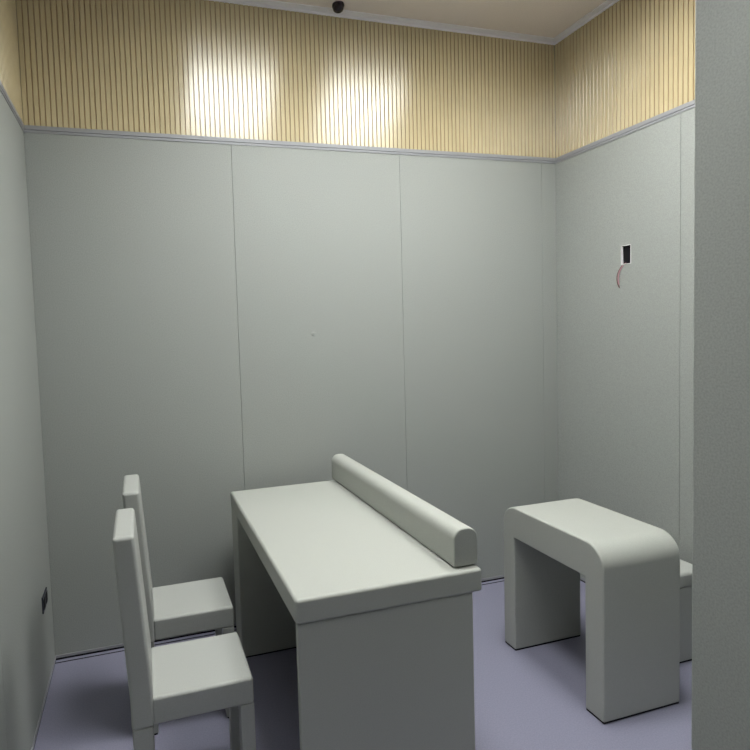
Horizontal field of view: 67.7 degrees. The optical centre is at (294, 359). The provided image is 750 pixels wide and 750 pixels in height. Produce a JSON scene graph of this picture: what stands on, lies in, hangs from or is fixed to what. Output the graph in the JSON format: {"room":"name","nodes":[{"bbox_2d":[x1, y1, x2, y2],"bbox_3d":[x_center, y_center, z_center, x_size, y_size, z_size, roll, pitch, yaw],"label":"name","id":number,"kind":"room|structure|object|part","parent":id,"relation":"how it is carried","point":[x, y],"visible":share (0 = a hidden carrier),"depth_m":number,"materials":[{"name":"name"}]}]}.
{"room":"interrogation room","nodes":[
{"label":"interrogation room","id":0,"kind":"room"},
{"bbox_2d":[0,0,54,749],"bbox_3d":[-0.981,-0.109,1.623,0.100,3.152,1.861,-3,3,-16],"label":"wall","id":1,"kind":"structure","parent":0,"point":[27,647],"depth_m":2.10,"materials":[{"name":"grey paint"}]},
{"bbox_3d":[-0.797,0.249,1.202,0.012,2.432,0.919,-3,3,-16],"label":"padded panel","id":2,"kind":"part","parent":1,"relation":"part of","materials":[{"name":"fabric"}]},
{"bbox_3d":[-0.976,-1.343,1.564,0.004,0.670,1.850,-3,3,-16],"label":"slatted panel","id":3,"kind":"part","parent":1,"relation":"part of","materials":[{"name":"brown wood"}]},
{"bbox_2d":[0,81,24,132],"bbox_3d":[-0.962,-0.996,1.583,0.009,0.032,1.850,-3,3,-16],"label":"trim","id":4,"kind":"structure","parent":1,"relation":"attached to","point":[2,89],"depth_m":2.22,"materials":[{"name":"silver metal"}]},
{"bbox_2d":[31,656,55,749],"bbox_3d":[-0.880,1.451,1.716,0.014,0.022,1.850,-3,3,-16],"label":"baseboard","id":5,"kind":"structure","parent":1,"relation":"attached to","point":[42,709],"depth_m":2.25,"materials":[{"name":"silver metal"}]},
{"bbox_2d":[42,587,47,613],"bbox_3d":[-1.087,1.048,2.399,0.008,0.070,0.110,-3,3,-16],"label":"wall socket","id":6,"kind":"object","parent":1,"relation":"attached to","point":[45,594],"visible":1,"depth_m":2.38,"materials":[{"name":"black plastic"}]},
{"bbox_2d":[16,0,557,655],"bbox_3d":[0.182,-0.221,2.957,3.072,3.152,0.105,-3,3,-16],"label":"wall","id":7,"kind":"structure","parent":0,"point":[213,321],"depth_m":2.81,"materials":[{"name":"grey"}]},
{"bbox_3d":[-0.725,0.166,2.672,0.936,2.432,0.012,-3,3,-16],"label":"padded panel","id":8,"kind":"part","parent":7,"relation":"part of","materials":[{"name":"fabric"}]},
{"bbox_2d":[55,575,503,663],"bbox_3d":[0.251,1.343,2.987,2.872,0.022,0.040,-3,3,-16],"label":"baseboard","id":9,"kind":"structure","parent":7,"relation":"attached to","point":[118,646],"depth_m":2.67,"materials":[{"name":"silver metal"}]},
{"bbox_3d":[0.152,-1.452,2.847,2.872,0.670,0.004,-3,3,-16],"label":"slatted panel","id":10,"kind":"part","parent":7,"relation":"part of","materials":[{"name":"brown wood"}]},
{"bbox_2d":[24,125,555,163],"bbox_3d":[0.164,-1.105,2.864,2.872,0.032,0.009,-3,3,-16],"label":"trim","id":11,"kind":"structure","parent":7,"relation":"attached to","point":[27,128],"depth_m":2.78,"materials":[{"name":"silver metal"}]},
{"bbox_3d":[0.167,0.122,2.925,0.917,2.432,0.012,-3,3,-16],"label":"padded panel","id":12,"kind":"part","parent":7,"relation":"part of","materials":[{"name":"fabric"}]},
{"bbox_2d":[209,0,554,44],"bbox_3d":[0.146,-1.779,2.809,2.872,0.020,0.047,-3,3,-16],"label":"trim","id":13,"kind":"structure","parent":7,"relation":"attached to","point":[272,4],"depth_m":2.91,"materials":[{"name":"silver metal"}]},
{"bbox_3d":[1.049,0.078,3.175,0.917,2.432,0.012,-3,3,-16],"label":"padded panel","id":14,"kind":"part","parent":7,"relation":"part of","materials":[{"name":"fabric"}]},
{"bbox_3d":[1.538,0.053,3.314,0.098,2.432,0.012,-3,3,-16],"label":"padded panel","id":15,"kind":"part","parent":7,"relation":"part of","materials":[{"name":"fabric"}]},
{"bbox_2d":[34,579,691,749],"bbox_3d":[0.772,1.485,1.175,3.072,0.100,4.000,-3,3,-16],"label":"floor","id":16,"kind":"structure","parent":0,"point":[532,698],"depth_m":2.21,"materials":[{"name":"plastic"}]},
{"bbox_2d":[122,474,233,734],"bbox_3d":[-0.466,0.947,2.236,0.393,0.943,0.284,-3,3,-16],"label":"padded chair","id":17,"kind":"object","parent":16,"relation":"on","point":[181,609],"visible":0.63,"depth_m":2.14,"materials":[{"name":"plastic"}]},
{"bbox_3d":[-0.617,0.775,2.185,0.092,0.583,0.284,-3,3,-16],"label":"backrest","id":18,"kind":"part","parent":17,"relation":"part of","materials":[{"name":"plastic"}]},
{"bbox_3d":[-0.558,1.246,2.102,0.060,0.356,0.048,-3,3,-16],"label":"leg","id":19,"kind":"part","parent":17,"relation":"part of","materials":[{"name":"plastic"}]},
{"bbox_3d":[-0.423,1.008,2.251,0.307,0.084,0.282,-3,3,-16],"label":"seat","id":20,"kind":"part","parent":17,"relation":"part of","materials":[{"name":"plastic"}]},
{"bbox_3d":[-0.321,1.218,2.410,0.044,0.361,0.048,-3,3,-16],"label":"leg","id":21,"kind":"part","parent":17,"relation":"part of","materials":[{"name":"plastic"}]},
{"bbox_3d":[-0.257,1.228,2.187,0.044,0.361,0.048,-3,3,-16],"label":"leg","id":22,"kind":"part","parent":17,"relation":"part of","materials":[{"name":"plastic"}]},
{"bbox_2d":[112,508,255,749],"bbox_3d":[-0.355,0.968,1.788,0.393,0.943,0.284,-3,3,-16],"label":"padded chair","id":23,"kind":"object","parent":16,"relation":"on","point":[174,681],"visible":1,"depth_m":1.68,"materials":[{"name":"plastic"}]},
{"bbox_3d":[-0.506,0.795,1.738,0.092,0.583,0.284,-3,3,-16],"label":"backrest","id":24,"kind":"part","parent":23,"relation":"part of","materials":[{"name":"plastic"}]},
{"bbox_3d":[-0.446,1.266,1.655,0.060,0.356,0.048,-3,3,-16],"label":"leg","id":25,"kind":"part","parent":23,"relation":"part of","materials":[{"name":"plastic"}]},
{"bbox_3d":[-0.311,1.029,1.804,0.307,0.084,0.282,-3,3,-16],"label":"seat","id":26,"kind":"part","parent":23,"relation":"part of","materials":[{"name":"plastic"}]},
{"bbox_3d":[-0.209,1.239,1.963,0.044,0.361,0.048,-3,3,-16],"label":"leg","id":27,"kind":"part","parent":23,"relation":"part of","materials":[{"name":"plastic"}]},
{"bbox_3d":[-0.146,1.249,1.740,0.044,0.361,0.048,-3,3,-16],"label":"leg","id":28,"kind":"part","parent":23,"relation":"part of","materials":[{"name":"plastic"}]},
{"bbox_2d":[230,454,481,749],"bbox_3d":[0.149,0.960,2.232,0.617,0.876,1.166,-3,3,-16],"label":"desk","id":29,"kind":"object","parent":16,"relation":"on","point":[371,584],"visible":0.95,"depth_m":1.74,"materials":[{"name":"plastic"}]},
{"bbox_3d":[0.002,1.037,2.694,0.574,0.670,0.148,-3,3,-16],"label":"panel","id":30,"kind":"part","parent":29,"relation":"part of","materials":[{"name":"plastic"}]},
{"bbox_3d":[0.296,1.081,1.696,0.581,0.670,0.026,-3,3,-16],"label":"panel","id":31,"kind":"part","parent":29,"relation":"part of","materials":[{"name":"plastic"}]},
{"bbox_2d":[504,498,679,723],"bbox_3d":[1.250,1.014,2.380,0.372,0.676,0.582,-3,3,-16],"label":"side table","id":32,"kind":"object","parent":16,"relation":"on","point":[630,567],"visible":1,"depth_m":2.14,"materials":[{"name":"plastic"}]},
{"bbox_2d":[679,559,691,663],"bbox_3d":[1.634,1.126,2.539,0.305,0.409,0.302,-3,3,-16],"label":"stool","id":33,"kind":"object","parent":16,"relation":"on","point":[685,567],"visible":0.02,"depth_m":2.41,"materials":[{"name":"plastic"}]},
{"bbox_3d":[1.628,0.956,2.530,0.305,0.069,0.302,-3,3,-16],"label":"seat","id":34,"kind":"part","parent":33,"relation":"part of","materials":[{"name":"plastic"}]},
{"bbox_2d":[275,0,605,37],"bbox_3d":[0.661,-1.752,0.998,3.072,0.096,4.000,-3,3,-16],"label":"ceiling","id":35,"kind":"structure","parent":0,"point":[546,18],"depth_m":2.87,"materials":[{"name":"white paint"}]},
{"bbox_2d":[332,1,343,12],"bbox_3d":[0.221,-1.766,2.766,0.062,0.040,0.062,-3,3,-16],"label":"dome camera","id":36,"kind":"object","parent":35,"relation":"attached to","point":[338,6],"visible":1,"depth_m":2.75,"materials":[{"name":"black plastic"}]},
{"bbox_2d":[555,0,694,578],"bbox_3d":[1.875,-0.251,2.433,0.100,3.152,1.861,-3,3,-16],"label":"wall","id":37,"kind":"structure","parent":0,"point":[625,354],"depth_m":2.81,"materials":[{"name":"grey"}]},
{"bbox_2d":[550,0,618,44],"bbox_3d":[1.758,-1.808,2.324,0.046,0.020,1.850,-3,3,-16],"label":"trim","id":38,"kind":"structure","parent":37,"relation":"attached to","point":[608,3],"depth_m":2.98,"materials":[{"name":"silver metal"}]},
{"bbox_2d":[616,244,630,287],"bbox_3d":[1.724,-0.481,2.841,0.076,0.215,0.080,-3,3,-16],"label":"box","id":39,"kind":"object","parent":37,"relation":"attached to","point":[626,249],"visible":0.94,"depth_m":2.84,"materials":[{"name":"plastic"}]},
{"bbox_2d":[555,99,694,163],"bbox_3d":[1.799,-1.134,2.366,0.009,0.032,1.850,-3,3,-16],"label":"trim","id":40,"kind":"structure","parent":37,"relation":"attached to","point":[691,104],"depth_m":2.76,"materials":[{"name":"silver metal"}]},
{"bbox_3d":[1.789,-1.481,2.348,0.004,0.670,1.850,-3,3,-16],"label":"slatted panel","id":41,"kind":"part","parent":37,"relation":"part of","materials":[{"name":"brown wood"}]},
{"bbox_3d":[1.933,0.104,2.132,0.012,2.432,0.919,-3,3,-16],"label":"padded panel","id":42,"kind":"part","parent":37,"relation":"part of","materials":[{"name":"fabric"}]},
{"bbox_2d":[691,0,749,749],"bbox_3d":[0.731,-0.135,1.038,3.072,3.152,0.200,-3,3,-16],"label":"wall","id":43,"kind":"structure","parent":0,"point":[721,362],"depth_m":1.13,"materials":[{"name":"paint"}]}
]}

